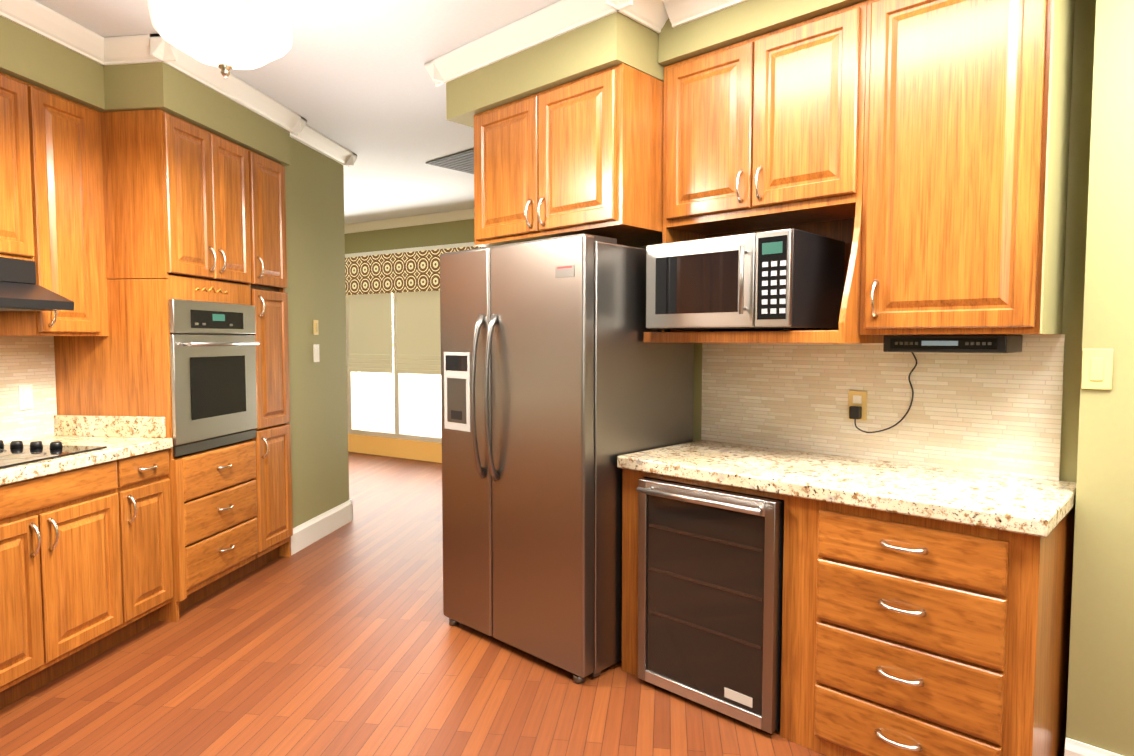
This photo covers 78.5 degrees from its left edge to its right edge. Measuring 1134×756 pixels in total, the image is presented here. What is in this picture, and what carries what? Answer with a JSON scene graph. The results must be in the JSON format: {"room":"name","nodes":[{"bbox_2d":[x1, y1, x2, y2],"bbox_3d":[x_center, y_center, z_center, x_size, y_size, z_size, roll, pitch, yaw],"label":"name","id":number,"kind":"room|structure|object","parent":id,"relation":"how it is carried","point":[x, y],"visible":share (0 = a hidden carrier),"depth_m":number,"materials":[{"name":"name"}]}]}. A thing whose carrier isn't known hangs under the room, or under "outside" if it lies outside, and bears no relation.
{"room":"kitchen","nodes":[
{"label":"kitchen","id":0,"kind":"room"},
{"bbox_2d":[0,72,43,263],"bbox_3d":[-2.452,-0.845,2.562,0.329,0.740,0.748,0,3,8],"label":"upper cabinet","id":1,"kind":"object","parent":0,"relation":"attached to","point":[21,234],"depth_m":2.85,"materials":[{"name":"brown wood"}]},
{"bbox_2d":[0,257,73,310],"bbox_3d":[-2.361,-0.368,2.576,0.489,0.211,0.740,0,3,8],"label":"range hood","id":2,"kind":"object","parent":1,"relation":"attached to","point":[19,291],"visible":0.94,"depth_m":2.81,"materials":[{"name":"black metal"}]},
{"bbox_2d":[0,86,119,339],"bbox_3d":[-2.370,-0.719,3.135,0.329,1.055,0.388,0,3,8],"label":"upper cabinet","id":3,"kind":"object","parent":0,"relation":"attached to","point":[77,266],"depth_m":3.11,"materials":[{"name":"brown wood"}]},
{"bbox_2d":[52,416,167,435],"bbox_3d":[-2.207,0.233,3.348,0.586,0.100,0.021,0,3,8],"label":"backsplash","id":4,"kind":"structure","parent":0,"relation":"attached to","point":[61,425],"depth_m":3.34,"materials":[{"name":"beige stone"}]},
{"bbox_2d":[18,385,32,409],"bbox_3d":[-2.514,0.090,3.226,0.008,0.114,0.070,0,3,8],"label":"electrical outlet","id":5,"kind":"object","parent":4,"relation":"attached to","point":[25,394],"visible":1,"depth_m":3.22,"materials":[{"name":"white plastic"}]},
{"bbox_2d":[104,109,255,303],"bbox_3d":[-2.142,-0.846,3.626,0.639,0.855,0.660,0,3,8],"label":"upper cabinet","id":6,"kind":"object","parent":0,"relation":"attached to","point":[120,228],"depth_m":3.33,"materials":[{"name":"brown wood"}]},
{"bbox_2d":[35,0,560,224],"bbox_3d":[-0.707,-1.670,4.628,12.100,0.080,13.800,0,3,8],"label":"ceiling","id":7,"kind":"structure","parent":0,"point":[353,76],"depth_m":3.65,"materials":[{"name":"white paint"}]},
{"bbox_2d":[0,16,289,164],"bbox_3d":[-2.473,-1.295,1.261,0.652,0.294,6.200,0,3,8],"label":"soffit","id":8,"kind":"structure","parent":7,"relation":"attached to","point":[33,58],"depth_m":3.23,"materials":[{"name":"paint"}]},
{"bbox_2d":[148,0,292,78],"bbox_3d":[-1.230,-1.294,2.488,0.484,0.432,0.456,0,3,8],"label":"ceiling light","id":9,"kind":"object","parent":7,"relation":"hanging from","point":[225,36],"visible":1,"depth_m":2.38,"materials":[{"name":"white glass"}]},
{"bbox_2d":[426,148,473,173],"bbox_3d":[-0.685,-1.662,5.387,0.580,0.014,0.580,3,4,43],"label":"ceiling vent","id":10,"kind":"object","parent":7,"relation":"in","point":[463,161],"visible":0.4,"depth_m":5.32,"materials":[{"name":"grey metal"}]},
{"bbox_2d":[446,0,865,127],"bbox_3d":[0.539,-1.391,2.822,2.540,0.274,0.637,3,4,43],"label":"soffit","id":11,"kind":"structure","parent":7,"relation":"attached to","point":[610,41],"depth_m":2.84,"materials":[{"name":"paint"}]},
{"bbox_2d":[283,137,338,527],"bbox_3d":[-2.093,-0.264,4.725,0.760,2.740,0.690,0,3,8],"label":"wall","id":12,"kind":"structure","parent":0,"point":[315,289],"depth_m":4.67,"materials":[{"name":"green paint"}]},
{"bbox_2d":[0,0,356,167],"bbox_3d":[-4.353,-1.435,1.983,4.730,0.092,7.105,0,3,8],"label":"crown molding","id":13,"kind":"structure","parent":12,"relation":"attached to","point":[45,21],"depth_m":3.19,"materials":[{"name":"white wood"}]},
{"bbox_2d":[313,320,318,334],"bbox_3d":[-1.703,-0.343,4.714,0.009,0.100,0.060,0,3,8],"label":"light switch","id":14,"kind":"object","parent":12,"relation":"attached to","point":[315,322],"depth_m":4.70,"materials":[{"name":"brown plastic"}]},
{"bbox_2d":[313,344,319,361],"bbox_3d":[-1.703,-0.169,4.724,0.010,0.120,0.072,0,3,8],"label":"light switch","id":15,"kind":"object","parent":12,"relation":"attached to","point":[316,346],"depth_m":4.71,"materials":[{"name":"white plastic"}]},
{"bbox_2d":[335,161,348,504],"bbox_3d":[-4.031,-0.303,5.437,4.800,2.740,0.160,0,3,8],"label":"wall","id":16,"kind":"structure","parent":0,"point":[340,290],"depth_m":5.10,"materials":[{"name":"green paint"}]},
{"bbox_2d":[291,499,351,554],"bbox_3d":[-1.696,1.023,4.815,0.016,0.160,0.840,0,3,8],"label":"baseboard","id":17,"kind":"structure","parent":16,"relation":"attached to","point":[312,530],"depth_m":4.77,"materials":[{"name":"white wood"}]},
{"bbox_2d":[345,219,474,442],"bbox_3d":[-2.015,-0.453,8.146,7.000,2.740,0.160,2,4,31],"label":"wall","id":18,"kind":"structure","parent":0,"point":[451,232],"depth_m":7.83,"materials":[{"name":"green paint"}]},
{"bbox_2d":[348,434,441,462],"bbox_3d":[-1.980,0.815,8.082,4.800,0.215,0.027,2,4,31],"label":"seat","id":19,"kind":"object","parent":18,"relation":"attached to","point":[407,449],"visible":0.29,"depth_m":8.07,"materials":[{"name":"brown wood"}]},
{"bbox_2d":[358,293,441,435],"bbox_3d":[-1.820,-0.395,8.277,5.400,2.710,0.020,2,4,31],"label":"window","id":20,"kind":"structure","parent":18,"relation":"in","point":[376,408],"depth_m":8.43,"materials":[{"name":"white glass"}]},
{"bbox_2d":[344,208,473,233],"bbox_3d":[-2.076,-1.766,7.973,7.000,0.092,0.075,2,4,31],"label":"crown molding","id":21,"kind":"structure","parent":18,"relation":"attached to","point":[457,215],"depth_m":7.76,"materials":[{"name":"white wood"}]},
{"bbox_2d":[345,242,474,442],"bbox_3d":[-1.950,-0.388,8.063,4.870,2.180,0.120,2,4,31],"label":"window frame","id":22,"kind":"structure","parent":18,"relation":"in","point":[399,403],"depth_m":8.09,"materials":[{"name":"white wood"}]},
{"bbox_2d":[348,291,440,374],"bbox_3d":[-1.990,-0.540,7.991,4.710,0.970,0.030,2,4,31],"label":"window blind","id":23,"kind":"object","parent":22,"relation":"attached to","point":[418,335],"visible":0.21,"depth_m":7.96,"materials":[{"name":"beige fabric"}]},
{"bbox_2d":[345,246,483,294],"bbox_3d":[-2.015,-1.191,7.914,4.900,0.440,0.054,2,4,31],"label":"window valance","id":24,"kind":"object","parent":22,"relation":"attached to","point":[415,271],"visible":0.29,"depth_m":7.83,"materials":[{"name":"fabric"}]},
{"bbox_2d":[0,451,1064,755],"bbox_3d":[-0.707,1.135,4.783,12.100,0.060,13.800,0,3,8],"label":"floor","id":25,"kind":"structure","parent":0,"point":[346,641],"depth_m":2.76,"materials":[{"name":"brown wood"}]},
{"bbox_2d":[0,460,127,708],"bbox_3d":[-2.300,0.796,2.688,0.619,0.850,0.780,0,3,8],"label":"base cabinet","id":26,"kind":"object","parent":25,"relation":"on","point":[62,536],"depth_m":2.72,"materials":[{"name":"brown wood"}]},
{"bbox_2d":[0,436,172,487],"bbox_3d":[-2.327,0.359,2.434,0.631,0.050,1.878,0,3,8],"label":"countertop","id":27,"kind":"structure","parent":26,"relation":"on","point":[117,446],"depth_m":2.94,"materials":[{"name":"beige stone"}]},
{"bbox_2d":[0,440,106,468],"bbox_3d":[-2.288,0.303,2.648,0.515,0.034,0.760,0,3,8],"label":"cooktop","id":28,"kind":"object","parent":27,"relation":"in","point":[15,453],"visible":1,"depth_m":2.85,"materials":[{"name":"black glass"}]},
{"bbox_2d":[120,444,191,637],"bbox_3d":[-2.209,0.764,3.254,0.638,0.850,0.370,0,3,8],"label":"base cabinet","id":29,"kind":"object","parent":25,"relation":"on","point":[154,484],"depth_m":3.23,"materials":[{"name":"brown wood"}]},
{"bbox_2d":[148,151,292,566],"bbox_3d":[-2.068,-0.083,4.184,0.639,2.440,0.380,0,3,8],"label":"tall cabinet","id":30,"kind":"object","parent":25,"relation":"on","point":[273,440],"depth_m":4.10,"materials":[{"name":"brown wood"}]},
{"bbox_2d":[168,299,259,456],"bbox_3d":[-2.084,-0.018,3.675,0.641,0.754,0.666,0,3,8],"label":"oven","id":31,"kind":"object","parent":30,"relation":"in","point":[213,372],"visible":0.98,"depth_m":3.57,"materials":[{"name":"silver metal"}]},
{"bbox_2d":[188,440,259,604],"bbox_3d":[-2.134,0.779,3.716,0.622,0.770,0.658,0,3,8],"label":"base cabinet","id":32,"kind":"object","parent":25,"relation":"on","point":[224,485],"depth_m":3.69,"materials":[{"name":"brown wood"}]},
{"bbox_2d":[440,233,693,683],"bbox_3d":[-0.029,0.302,3.247,0.916,1.774,0.842,3,4,43],"label":"refrigerator","id":33,"kind":"object","parent":25,"relation":"on","point":[563,385],"visible":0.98,"depth_m":2.88,"materials":[{"name":"silver metal"}]},
{"bbox_2d":[637,477,783,733],"bbox_3d":[0.683,0.804,2.751,0.576,0.818,0.665,3,4,43],"label":"wine cooler","id":34,"kind":"object","parent":25,"relation":"on","point":[710,581],"visible":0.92,"depth_m":2.52,"materials":[{"name":"black glass"}]},
{"bbox_2d":[774,496,1074,755],"bbox_3d":[1.197,0.815,2.332,0.727,0.850,0.618,3,4,43],"label":"base cabinet","id":35,"kind":"object","parent":25,"relation":"on","point":[902,635],"depth_m":2.08,"materials":[{"name":"brown wood"}]},
{"bbox_2d":[617,440,1075,539],"bbox_3d":[0.943,0.353,2.535,1.447,0.050,0.636,3,4,43],"label":"countertop","id":36,"kind":"structure","parent":35,"relation":"on","point":[1036,506],"depth_m":2.31,"materials":[{"name":"beige stone"}]},
{"bbox_2d":[637,0,1095,738],"bbox_3d":[1.945,-0.119,2.115,6.150,2.740,0.160,3,4,43],"label":"wall","id":37,"kind":"structure","parent":0,"point":[1079,156],"depth_m":2.26,"materials":[{"name":"green paint"}]},
{"bbox_2d":[474,63,697,246],"bbox_3d":[0.080,-0.960,3.290,0.931,0.630,0.619,3,4,43],"label":"upper cabinet","id":38,"kind":"object","parent":37,"relation":"attached to","point":[582,155],"depth_m":2.95,"materials":[{"name":"brown wood"}]},
{"bbox_2d":[425,0,747,86],"bbox_3d":[0.487,-1.481,2.816,2.615,0.092,0.715,3,4,43],"label":"crown molding","id":39,"kind":"structure","parent":37,"relation":"attached to","point":[558,18],"depth_m":2.88,"materials":[{"name":"white wood"}]},
{"bbox_2d":[658,1,865,238],"bbox_3d":[0.819,-0.970,2.777,0.839,0.675,0.349,3,4,43],"label":"upper cabinet","id":40,"kind":"object","parent":37,"relation":"attached to","point":[762,133],"depth_m":2.62,"materials":[{"name":"brown wood"}]},
{"bbox_2d":[646,228,844,331],"bbox_3d":[0.698,-0.363,2.777,0.620,0.356,0.513,3,4,43],"label":"microwave","id":41,"kind":"object","parent":40,"relation":"in","point":[787,279],"visible":0.96,"depth_m":2.58,"materials":[{"name":"silver metal"}]},
{"bbox_2d":[848,390,866,420],"bbox_3d":[1.149,0.108,2.745,0.072,0.116,0.008,3,4,43],"label":"electrical outlet","id":42,"kind":"object","parent":37,"relation":"attached to","point":[857,398],"visible":0.79,"depth_m":2.74,"materials":[{"name":"brown plastic"}]},
{"bbox_2d":[849,352,916,432],"bbox_3d":[1.206,0.051,2.658,0.238,0.330,0.042,3,4,43],"label":"adapter","id":43,"kind":"object","parent":42,"relation":"attached to","point":[855,412],"visible":0.9,"depth_m":2.71,"materials":[{"name":"black plastic"}]},
{"bbox_2d":[850,0,1074,339],"bbox_3d":[1.320,-0.714,2.317,0.535,1.135,0.350,3,4,43],"label":"upper cabinet","id":44,"kind":"object","parent":37,"relation":"attached to","point":[914,154],"depth_m":2.17,"materials":[{"name":"brown wood"}]},
{"bbox_2d":[883,335,1022,352],"bbox_3d":[1.313,-0.117,2.370,0.370,0.058,0.238,3,4,43],"label":"under-cabinet radio","id":45,"kind":"object","parent":44,"relation":"attached to","point":[960,343],"visible":0.98,"depth_m":2.27,"materials":[{"name":"black plastic"}]},
{"bbox_2d":[1066,0,1133,755],"bbox_3d":[2.838,-0.059,1.018,3.344,2.740,0.210,3,4,43],"label":"wall","id":46,"kind":"structure","parent":0,"point":[1100,707],"depth_m":2.05,"materials":[{"name":"paint"}]},
{"bbox_2d":[1064,737,1122,755],"bbox_3d":[2.759,1.247,1.007,3.344,0.135,0.016,3,4,43],"label":"baseboard","id":47,"kind":"structure","parent":46,"relation":"attached to","point":[1074,747],"depth_m":2.12,"materials":[{"name":"white wood"}]},
{"bbox_2d":[1081,349,1112,389],"bbox_3d":[1.575,-0.026,2.062,0.072,0.120,0.009,3,4,43],"label":"light switch","id":48,"kind":"object","parent":46,"relation":"attached to","point":[1097,365],"visible":1,"depth_m":2.06,"materials":[{"name":"beige plastic"}]}
]}

